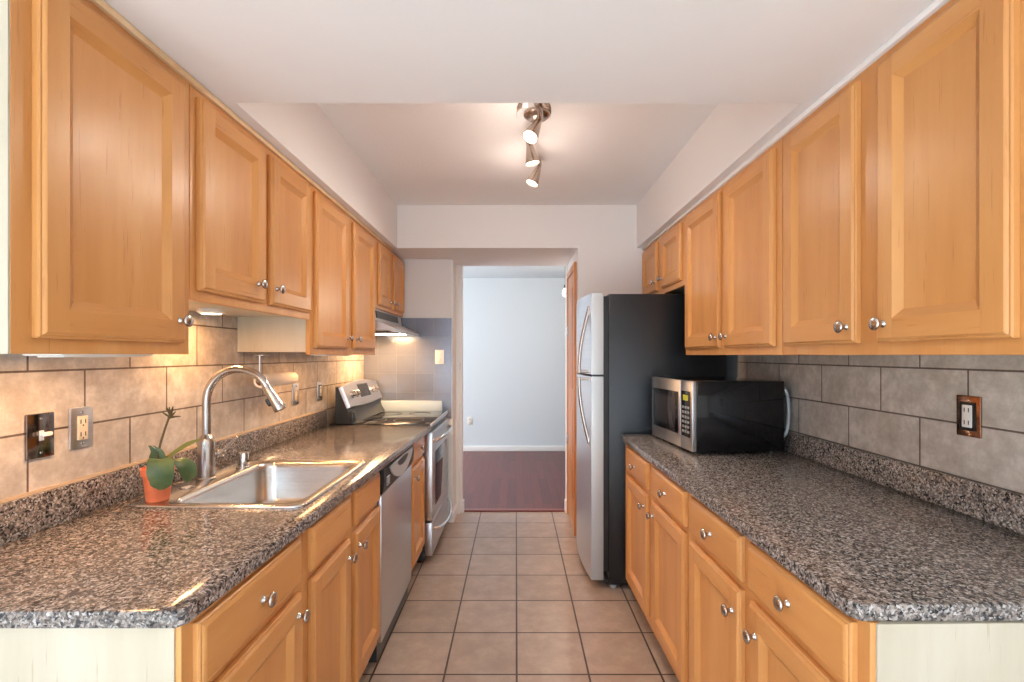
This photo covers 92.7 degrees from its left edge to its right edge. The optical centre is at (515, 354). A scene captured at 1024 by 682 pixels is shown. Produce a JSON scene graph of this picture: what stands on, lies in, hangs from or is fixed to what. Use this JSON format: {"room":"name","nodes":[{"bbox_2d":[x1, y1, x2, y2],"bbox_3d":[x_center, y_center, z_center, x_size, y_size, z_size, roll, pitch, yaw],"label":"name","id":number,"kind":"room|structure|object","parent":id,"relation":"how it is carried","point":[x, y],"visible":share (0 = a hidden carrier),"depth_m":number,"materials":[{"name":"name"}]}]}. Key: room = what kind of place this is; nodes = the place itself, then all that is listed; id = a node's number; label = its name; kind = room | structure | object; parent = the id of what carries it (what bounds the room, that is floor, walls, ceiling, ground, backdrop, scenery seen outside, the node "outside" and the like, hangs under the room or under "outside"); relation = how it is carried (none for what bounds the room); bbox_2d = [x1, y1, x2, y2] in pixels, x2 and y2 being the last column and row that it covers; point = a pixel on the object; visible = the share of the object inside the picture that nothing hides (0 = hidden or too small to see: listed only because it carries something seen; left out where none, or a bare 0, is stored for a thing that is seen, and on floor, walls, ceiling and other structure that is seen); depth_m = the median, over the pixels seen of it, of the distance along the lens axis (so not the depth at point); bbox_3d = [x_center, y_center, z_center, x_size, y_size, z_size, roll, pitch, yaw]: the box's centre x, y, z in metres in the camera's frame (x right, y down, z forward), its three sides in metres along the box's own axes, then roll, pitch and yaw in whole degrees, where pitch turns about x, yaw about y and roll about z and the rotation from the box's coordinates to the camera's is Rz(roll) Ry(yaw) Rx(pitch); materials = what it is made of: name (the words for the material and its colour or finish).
{"room":"galley kitchen","nodes":[
{"label":"galley kitchen","id":0,"kind":"room"},
{"bbox_2d":[224,103,396,247],"bbox_3d":[-1.063,-0.943,2.550,0.383,0.315,2.060,0,0,0],"label":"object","id":1,"kind":"structure","parent":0,"point":[303,133],"depth_m":2.23,"materials":[{"name":"white paint"}]},
{"bbox_2d":[396,259,455,521],"bbox_3d":[-0.887,0.292,4.135,0.735,2.155,0.270,0,0,0],"label":"wall","id":2,"kind":"structure","parent":0,"point":[427,282],"depth_m":4.00,"materials":[{"name":"white paint"}]},
{"bbox_2d":[364,318,451,418],"bbox_3d":[-0.886,0.109,3.995,0.717,0.822,0.010,0,0,0],"label":"backsplash","id":3,"kind":"structure","parent":2,"relation":"attached to","point":[404,368],"depth_m":3.99,"materials":[{"name":"grey tile"}]},
{"bbox_2d":[381,401,442,410],"bbox_3d":[-0.850,0.441,3.977,0.500,0.138,0.023,0,0,0],"label":"strip","id":4,"kind":"object","parent":2,"relation":"attached to","point":[387,405],"visible":0.51,"depth_m":3.97,"materials":[{"name":"beige"}]},
{"bbox_2d":[435,350,443,363],"bbox_3d":[-0.625,0.016,3.985,0.072,0.116,0.010,0,0,0],"label":"wall switch","id":5,"kind":"object","parent":2,"relation":"attached to","point":[439,354],"visible":1,"depth_m":3.98,"materials":[{"name":"white plastic"}]},
{"bbox_2d":[451,259,452,511],"bbox_3d":[-0.524,0.250,3.999,0.012,2.070,0.006,0,0,0],"label":"trim","id":6,"kind":"structure","parent":2,"relation":"attached to","point":[451,259],"depth_m":4.00,"materials":[{"name":"white paint"}]},
{"bbox_2d":[449,504,456,522],"bbox_3d":[-0.528,1.327,4.099,0.040,0.085,0.222,0,0,0],"label":"baseboard","id":7,"kind":"structure","parent":2,"relation":"attached to","point":[454,513],"depth_m":4.02,"materials":[{"name":"white paint"}]},
{"bbox_2d":[456,264,462,513],"bbox_3d":[-0.501,0.292,4.265,0.067,2.155,0.110,0,0,0],"label":"trim","id":8,"kind":"structure","parent":2,"relation":"attached to","point":[459,268],"depth_m":4.21,"materials":[{"name":"white paint"}]},
{"bbox_2d":[460,499,463,512],"bbox_3d":[-0.496,1.315,4.254,0.088,0.110,0.052,0,0,0],"label":"baseboard","id":9,"kind":"structure","parent":2,"relation":"attached to","point":[462,500],"depth_m":4.23,"materials":[{"name":"white paint"}]},
{"bbox_2d":[390,205,577,265],"bbox_3d":[-0.400,-0.943,3.945,1.710,0.315,0.730,0,0,0],"label":"cross beam","id":10,"kind":"structure","parent":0,"point":[469,235],"depth_m":3.58,"materials":[{"name":"white paint"}]},
{"bbox_2d":[463,278,564,445],"bbox_3d":[0.000,0.135,7.020,6.000,2.470,0.120,0,0,0],"label":"wall","id":11,"kind":"structure","parent":0,"point":[514,328],"depth_m":6.96,"materials":[{"name":"white paint"}]},
{"bbox_2d":[467,417,471,424],"bbox_3d":[-0.660,0.940,6.955,0.074,0.116,0.009,0,0,0],"label":"wall outlet","id":12,"kind":"object","parent":11,"relation":"attached to","point":[469,419],"visible":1,"depth_m":6.95,"materials":[{"name":"white plastic"}]},
{"bbox_2d":[463,446,564,450],"bbox_3d":[0.000,1.333,6.951,6.000,0.075,0.018,0,0,0],"label":"baseboard","id":13,"kind":"structure","parent":11,"relation":"attached to","point":[465,448],"depth_m":6.94,"materials":[{"name":"white paint"}]},
{"bbox_2d":[463,266,564,277],"bbox_3d":[0.000,-1.150,5.705,6.000,0.100,2.790,0,0,0],"label":"ceiling","id":14,"kind":"structure","parent":0,"point":[468,271],"depth_m":6.47,"materials":[{"name":"white paint"}]},
{"bbox_2d":[317,103,718,204],"bbox_3d":[0.000,-1.150,0.440,4.800,0.100,6.480,0,0,0],"label":"ceiling","id":15,"kind":"structure","parent":0,"point":[419,153],"depth_m":2.60,"materials":[{"name":"white paint"}]},
{"bbox_2d":[517,103,550,186],"bbox_3d":[0.078,-1.019,2.388,0.152,0.162,0.717,0,0,0],"label":"track light","id":16,"kind":"object","parent":15,"relation":"attached to","point":[541,112],"visible":0.99,"depth_m":2.18,"materials":[{"name":"silver metal"}]},
{"bbox_2d":[359,451,678,681],"bbox_3d":[0.000,1.420,3.900,6.000,0.100,6.400,0,0,0],"label":"floor","id":17,"kind":"structure","parent":0,"point":[499,596],"depth_m":2.67,"materials":[{"name":"tile"}]},
{"bbox_2d":[0,533,310,681],"bbox_3d":[-0.901,0.929,1.133,0.686,0.882,0.503,0,0,0],"label":"base cabinet","id":18,"kind":"object","parent":17,"relation":"on","point":[253,632],"visible":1,"depth_m":0.92,"materials":[{"name":"brown wood"}]},
{"bbox_2d":[0,410,430,627],"bbox_3d":[-0.896,0.422,2.017,0.694,0.131,2.297,0,0,0],"label":"countertop","id":19,"kind":"structure","parent":18,"relation":"on","point":[76,554],"depth_m":1.20,"materials":[{"name":"stone"}]},
{"bbox_2d":[196,365,285,480],"bbox_3d":[-0.998,0.244,1.782,0.321,0.412,0.079,0,0,0],"label":"kitchen faucet","id":20,"kind":"object","parent":19,"relation":"on","point":[207,452],"visible":0.99,"depth_m":1.76,"materials":[{"name":"silver metal"}]},
{"bbox_2d":[129,460,365,507],"bbox_3d":[-0.903,0.544,1.772,0.543,0.190,0.640,0,0,0],"label":"sink","id":21,"kind":"object","parent":19,"relation":"in","point":[267,483],"visible":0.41,"depth_m":1.96,"materials":[{"name":"metal"}]},
{"bbox_2d":[140,406,199,502],"bbox_3d":[-1.080,0.304,1.506,0.154,0.292,0.107,0,0,0],"label":"potted orchid","id":22,"kind":"object","parent":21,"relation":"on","point":[158,475],"visible":1,"depth_m":1.49,"materials":[{"name":"plant"}]},
{"bbox_2d":[179,484,195,488],"bbox_3d":[-1.118,0.446,1.660,0.048,0.007,0.048,0,0,0],"label":"cover","id":23,"kind":"object","parent":21,"relation":"on","point":[187,486],"visible":1,"depth_m":1.65,"materials":[{"name":"silver metal"}]},
{"bbox_2d":[236,451,250,468],"bbox_3d":[-1.092,0.419,1.955,0.053,0.062,0.053,0,0,0],"label":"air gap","id":24,"kind":"object","parent":21,"relation":"on","point":[243,457],"visible":1,"depth_m":1.94,"materials":[{"name":"silver metal"}]},
{"bbox_2d":[302,472,379,681],"bbox_3d":[-0.901,0.929,1.762,0.686,0.882,0.746,0,0,0],"label":"base cabinet","id":25,"kind":"object","parent":17,"relation":"on","point":[341,549],"visible":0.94,"depth_m":1.67,"materials":[{"name":"orange wood"}]},
{"bbox_2d":[366,445,413,666],"bbox_3d":[-0.881,0.932,2.450,0.629,0.876,0.616,0,0,0],"label":"dishwasher","id":26,"kind":"object","parent":17,"relation":"on","point":[394,503],"visible":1,"depth_m":2.35,"materials":[{"name":"grey metal"}]},
{"bbox_2d":[329,379,452,562],"bbox_3d":[-0.846,0.775,3.565,0.748,1.190,0.764,0,0,0],"label":"electric range","id":27,"kind":"object","parent":17,"relation":"on","point":[357,402],"visible":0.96,"depth_m":3.37,"materials":[{"name":"grey metal"}]},
{"bbox_2d":[329,411,445,424],"bbox_3d":[-0.891,0.460,3.565,0.658,0.020,0.764,0,0,0],"label":"cooktop","id":28,"kind":"object","parent":27,"relation":"in","point":[375,417],"depth_m":3.46,"materials":[{"name":"white metal"}]},
{"bbox_2d":[411,435,424,571],"bbox_3d":[-0.901,0.929,2.968,0.686,0.882,0.406,0,0,0],"label":"base cabinet","id":29,"kind":"object","parent":17,"relation":"on","point":[418,464],"visible":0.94,"depth_m":2.97,"materials":[{"name":"orange wood"}]},
{"bbox_2d":[577,293,725,587],"bbox_3d":[0.798,0.496,3.205,0.864,1.748,0.710,0,0,0],"label":"refrigerator","id":30,"kind":"object","parent":17,"relation":"on","point":[624,341],"visible":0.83,"depth_m":2.85,"materials":[{"name":"black metal"}]},
{"bbox_2d":[626,444,690,681],"bbox_3d":[0.938,0.929,2.268,0.722,0.882,0.996,0,0,-1],"label":"base cabinet","id":31,"kind":"object","parent":17,"relation":"on","point":[658,534],"visible":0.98,"depth_m":2.08,"materials":[{"name":"brown wood"}]},
{"bbox_2d":[689,495,1023,681],"bbox_3d":[0.944,0.929,1.328,0.710,0.882,0.877,0,0,-1],"label":"base cabinet","id":32,"kind":"object","parent":17,"relation":"on","point":[751,619],"visible":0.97,"depth_m":1.10,"materials":[{"name":"brown wood"}]},
{"bbox_2d":[622,429,1023,620],"bbox_3d":[0.949,0.422,1.849,0.697,0.131,1.914,0,0,0],"label":"countertop","id":33,"kind":"structure","parent":32,"relation":"on","point":[878,537],"depth_m":1.30,"materials":[{"name":"stone"}]},
{"bbox_2d":[652,376,789,453],"bbox_3d":[1.018,0.288,2.486,0.490,0.335,0.497,0,0,-5],"label":"microwave oven","id":34,"kind":"object","parent":33,"relation":"on","point":[698,415],"visible":1,"depth_m":2.25,"materials":[{"name":"black metal"}]},
{"bbox_2d":[104,0,934,102],"bbox_3d":[0.000,-0.968,1.110,2.800,0.365,0.820,0,0,0],"label":"ceiling","id":35,"kind":"structure","parent":0,"point":[240,51],"depth_m":1.24,"materials":[{"name":"white paint"}]},
{"bbox_2d":[89,0,391,249],"bbox_3d":[-1.077,-0.775,2.233,0.333,0.018,2.693,0,0,0],"label":"trim","id":36,"kind":"structure","parent":35,"relation":"attached to","point":[102,5],"depth_m":1.44,"materials":[{"name":"brown wood"}]},
{"bbox_2d":[568,205,643,536],"bbox_3d":[0.882,0.135,3.945,0.855,2.470,0.730,0,0,0],"label":"wall","id":37,"kind":"structure","parent":0,"point":[608,258],"depth_m":3.58,"materials":[{"name":"white paint"}]},
{"bbox_2d":[464,509,564,511],"bbox_3d":[-0.045,1.364,4.287,1.010,0.012,0.055,0,0,0],"label":"trim","id":38,"kind":"structure","parent":37,"relation":"attached to","point":[465,510],"depth_m":4.26,"materials":[{"name":"brown wood"}]},
{"bbox_2d":[565,265,567,498],"bbox_3d":[0.456,0.292,4.289,0.038,2.155,0.062,0,0,0],"label":"trim","id":39,"kind":"structure","parent":37,"relation":"attached to","point":[566,266],"depth_m":4.31,"materials":[{"name":"white paint"}]},
{"bbox_2d":[566,262,576,535],"bbox_3d":[0.443,0.329,3.933,0.026,2.058,0.545,0,0,0],"label":"door","id":40,"kind":"structure","parent":37,"relation":"in","point":[571,328],"depth_m":3.83,"materials":[{"name":"orange wood"}]},
{"bbox_2d":[637,103,812,247],"bbox_3d":[1.099,-0.943,2.550,0.423,0.315,2.060,0,0,0],"label":"soffit","id":41,"kind":"structure","parent":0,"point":[732,133],"depth_m":2.24,"materials":[{"name":"white paint"}]},
{"bbox_2d":[726,355,737,376],"bbox_3d":[1.370,0.135,2.485,0.120,2.470,3.570,0,0,0],"label":"wall","id":42,"kind":"structure","parent":0,"point":[731,360],"depth_m":2.95,"materials":[{"name":"white paint"}]},
{"bbox_2d":[642,216,685,293],"bbox_3d":[1.092,-0.577,3.131,0.414,0.377,0.880,0,0,0],"label":"upper cabinet","id":43,"kind":"object","parent":42,"relation":"attached to","point":[663,261],"visible":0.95,"depth_m":3.01,"materials":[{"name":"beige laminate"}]},
{"bbox_2d":[685,137,782,354],"bbox_3d":[1.092,-0.383,2.201,0.414,0.765,0.972,0,0,0],"label":"upper cabinet","id":44,"kind":"object","parent":42,"relation":"attached to","point":[734,238],"visible":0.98,"depth_m":2.02,"materials":[{"name":"brown wood"}]},
{"bbox_2d":[738,355,1023,494],"bbox_3d":[1.305,0.145,1.835,0.010,0.750,2.050,0,0,0],"label":"backsplash","id":45,"kind":"structure","parent":42,"relation":"attached to","point":[903,408],"depth_m":1.60,"materials":[{"name":"tile"}]},
{"bbox_2d":[783,0,1023,354],"bbox_3d":[1.092,-0.383,1.288,0.414,0.765,0.846,0,0,0],"label":"upper cabinet","id":46,"kind":"object","parent":42,"relation":"attached to","point":[903,190],"visible":1,"depth_m":1.12,"materials":[{"name":"brown wood"}]},
{"bbox_2d":[642,0,949,249],"bbox_3d":[1.111,-0.775,2.223,0.373,0.018,2.709,0,0,0],"label":"trim","id":47,"kind":"structure","parent":46,"relation":"on","point":[936,5],"depth_m":1.44,"materials":[{"name":"white paint"}]},
{"bbox_2d":[957,395,981,438],"bbox_3d":[1.294,0.175,1.396,0.012,0.117,0.074,0,0,0],"label":"outlet plate","id":48,"kind":"object","parent":42,"relation":"attached to","point":[969,408],"visible":1,"depth_m":1.39,"materials":[{"name":"brown metal"}]},
{"bbox_2d":[962,405,971,427],"bbox_3d":[1.290,0.175,1.396,0.003,0.064,0.031,0,0,0],"label":"receptacle","id":49,"kind":"object","parent":48,"relation":"attached to","point":[966,409],"depth_m":1.40,"materials":[{"name":"white plastic"}]},
{"bbox_3d":[-1.315,0.135,2.485,0.120,2.470,3.570,0,0,0],"label":"wall","id":50,"kind":"structure","parent":0,"visible":0},
{"bbox_2d":[25,412,53,460],"bbox_3d":[-1.231,0.210,1.272,0.028,0.117,0.074,0,0,0],"label":"light switch","id":51,"kind":"object","parent":50,"relation":"attached to","point":[39,427],"visible":1,"depth_m":1.26,"materials":[{"name":"black metal"}]},
{"bbox_2d":[68,406,92,449],"bbox_3d":[-1.239,0.207,1.392,0.011,0.117,0.074,0,0,0],"label":"outlet plate","id":52,"kind":"object","parent":50,"relation":"attached to","point":[80,419],"visible":1,"depth_m":1.38,"materials":[{"name":"metal"}]},
{"bbox_2d":[77,415,87,439],"bbox_3d":[-1.236,0.207,1.392,0.003,0.068,0.033,0,0,0],"label":"receptacle","id":53,"kind":"object","parent":52,"relation":"attached to","point":[82,420],"depth_m":1.39,"materials":[{"name":"beige plastic"}]},
{"bbox_2d":[0,0,193,353],"bbox_3d":[-1.057,-0.384,1.129,0.374,0.763,0.489,0,0,0],"label":"upper cabinet","id":54,"kind":"object","parent":50,"relation":"attached to","point":[94,125],"visible":1,"depth_m":1.04,"materials":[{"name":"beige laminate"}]},
{"bbox_2d":[23,354,152,356],"bbox_3d":[-1.030,-0.004,1.195,0.090,0.019,0.270,0,0,0],"label":"light","id":55,"kind":"object","parent":54,"relation":"attached to","point":[37,355],"visible":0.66,"depth_m":1.13,"materials":[{"name":"white plastic"}]},
{"bbox_2d":[0,409,324,503],"bbox_3d":[-1.241,0.353,2.010,0.008,0.007,2.300,0,0,0],"label":"trim","id":56,"kind":"structure","parent":50,"relation":"attached to","point":[240,433],"depth_m":1.48,"materials":[{"name":"beige wood"}]},
{"bbox_2d":[0,311,363,499],"bbox_3d":[-1.250,0.145,2.402,0.010,0.750,3.185,0,0,0],"label":"backsplash","id":57,"kind":"structure","parent":50,"relation":"attached to","point":[128,396],"depth_m":1.64,"materials":[{"name":"tile"}]},
{"bbox_2d":[189,84,310,319],"bbox_3d":[-1.057,-0.461,1.776,0.374,0.608,0.798,0,0,0],"label":"upper cabinet","id":58,"kind":"object","parent":50,"relation":"attached to","point":[250,212],"visible":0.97,"depth_m":1.63,"materials":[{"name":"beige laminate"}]},
{"bbox_2d":[196,308,224,314],"bbox_3d":[-1.125,-0.159,1.800,0.089,0.019,0.089,0,0,0],"label":"puck light","id":59,"kind":"object","parent":58,"relation":"attached to","point":[211,311],"visible":1,"depth_m":1.77,"materials":[{"name":"white plastic"}]},
{"bbox_2d":[292,383,298,404],"bbox_3d":[-1.239,0.220,2.745,0.011,0.117,0.074,0,0,0],"label":"outlet plate","id":60,"kind":"object","parent":50,"relation":"attached to","point":[295,387],"visible":1,"depth_m":2.73,"materials":[{"name":"metal"}]},
{"bbox_2d":[295,388,297,399],"bbox_3d":[-1.236,0.220,2.745,0.003,0.068,0.033,0,0,0],"label":"receptacle","id":61,"kind":"object","parent":60,"relation":"attached to","point":[296,389],"depth_m":2.74,"materials":[{"name":"beige plastic"}]},
{"bbox_2d":[237,184,374,354],"bbox_3d":[-1.057,-0.384,2.682,0.374,0.763,1.006,0,0,0],"label":"upper cabinet","id":62,"kind":"object","parent":50,"relation":"attached to","point":[341,321],"visible":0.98,"depth_m":2.41,"materials":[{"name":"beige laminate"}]},
{"bbox_2d":[254,355,268,382],"bbox_3d":[-1.150,0.061,2.348,0.040,0.124,0.336,0,0,0],"label":"paper towel holder","id":63,"kind":"object","parent":62,"relation":"attached to","point":[254,355],"visible":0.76,"depth_m":2.19,"materials":[{"name":"metal"}]},
{"bbox_2d":[254,372,297,387],"bbox_3d":[-1.150,0.117,2.351,0.062,0.062,0.314,0,0,0],"label":"paper towel roll","id":64,"kind":"object","parent":63,"relation":"on","point":[285,378],"visible":0.75,"depth_m":2.33,"materials":[{"name":"white paper"}]},
{"bbox_2d":[314,355,348,355],"bbox_3d":[-1.000,-0.004,2.665,0.090,0.019,0.390,0,0,0],"label":"light","id":65,"kind":"object","parent":62,"relation":"attached to","point":[314,355],"visible":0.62,"depth_m":2.57,"materials":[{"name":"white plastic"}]},
{"bbox_2d":[317,382,321,400],"bbox_3d":[-1.239,0.228,3.085,0.012,0.117,0.074,0,0,0],"label":"outlet plate","id":66,"kind":"object","parent":50,"relation":"attached to","point":[319,384],"visible":1,"depth_m":3.07,"materials":[{"name":"metal"}]},
{"bbox_2d":[375,238,403,316],"bbox_3d":[-1.057,-0.537,3.582,0.374,0.455,0.785,0,0,0],"label":"upper cabinet","id":67,"kind":"object","parent":50,"relation":"attached to","point":[389,268],"visible":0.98,"depth_m":3.47,"materials":[{"name":"brown wood"}]},
{"bbox_2d":[375,309,418,335],"bbox_3d":[-1.014,-0.229,3.565,0.458,0.158,0.782,0,0,0],"label":"range hood","id":68,"kind":"object","parent":50,"relation":"attached to","point":[386,323],"visible":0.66,"depth_m":3.41,"materials":[{"name":"silver metal"}]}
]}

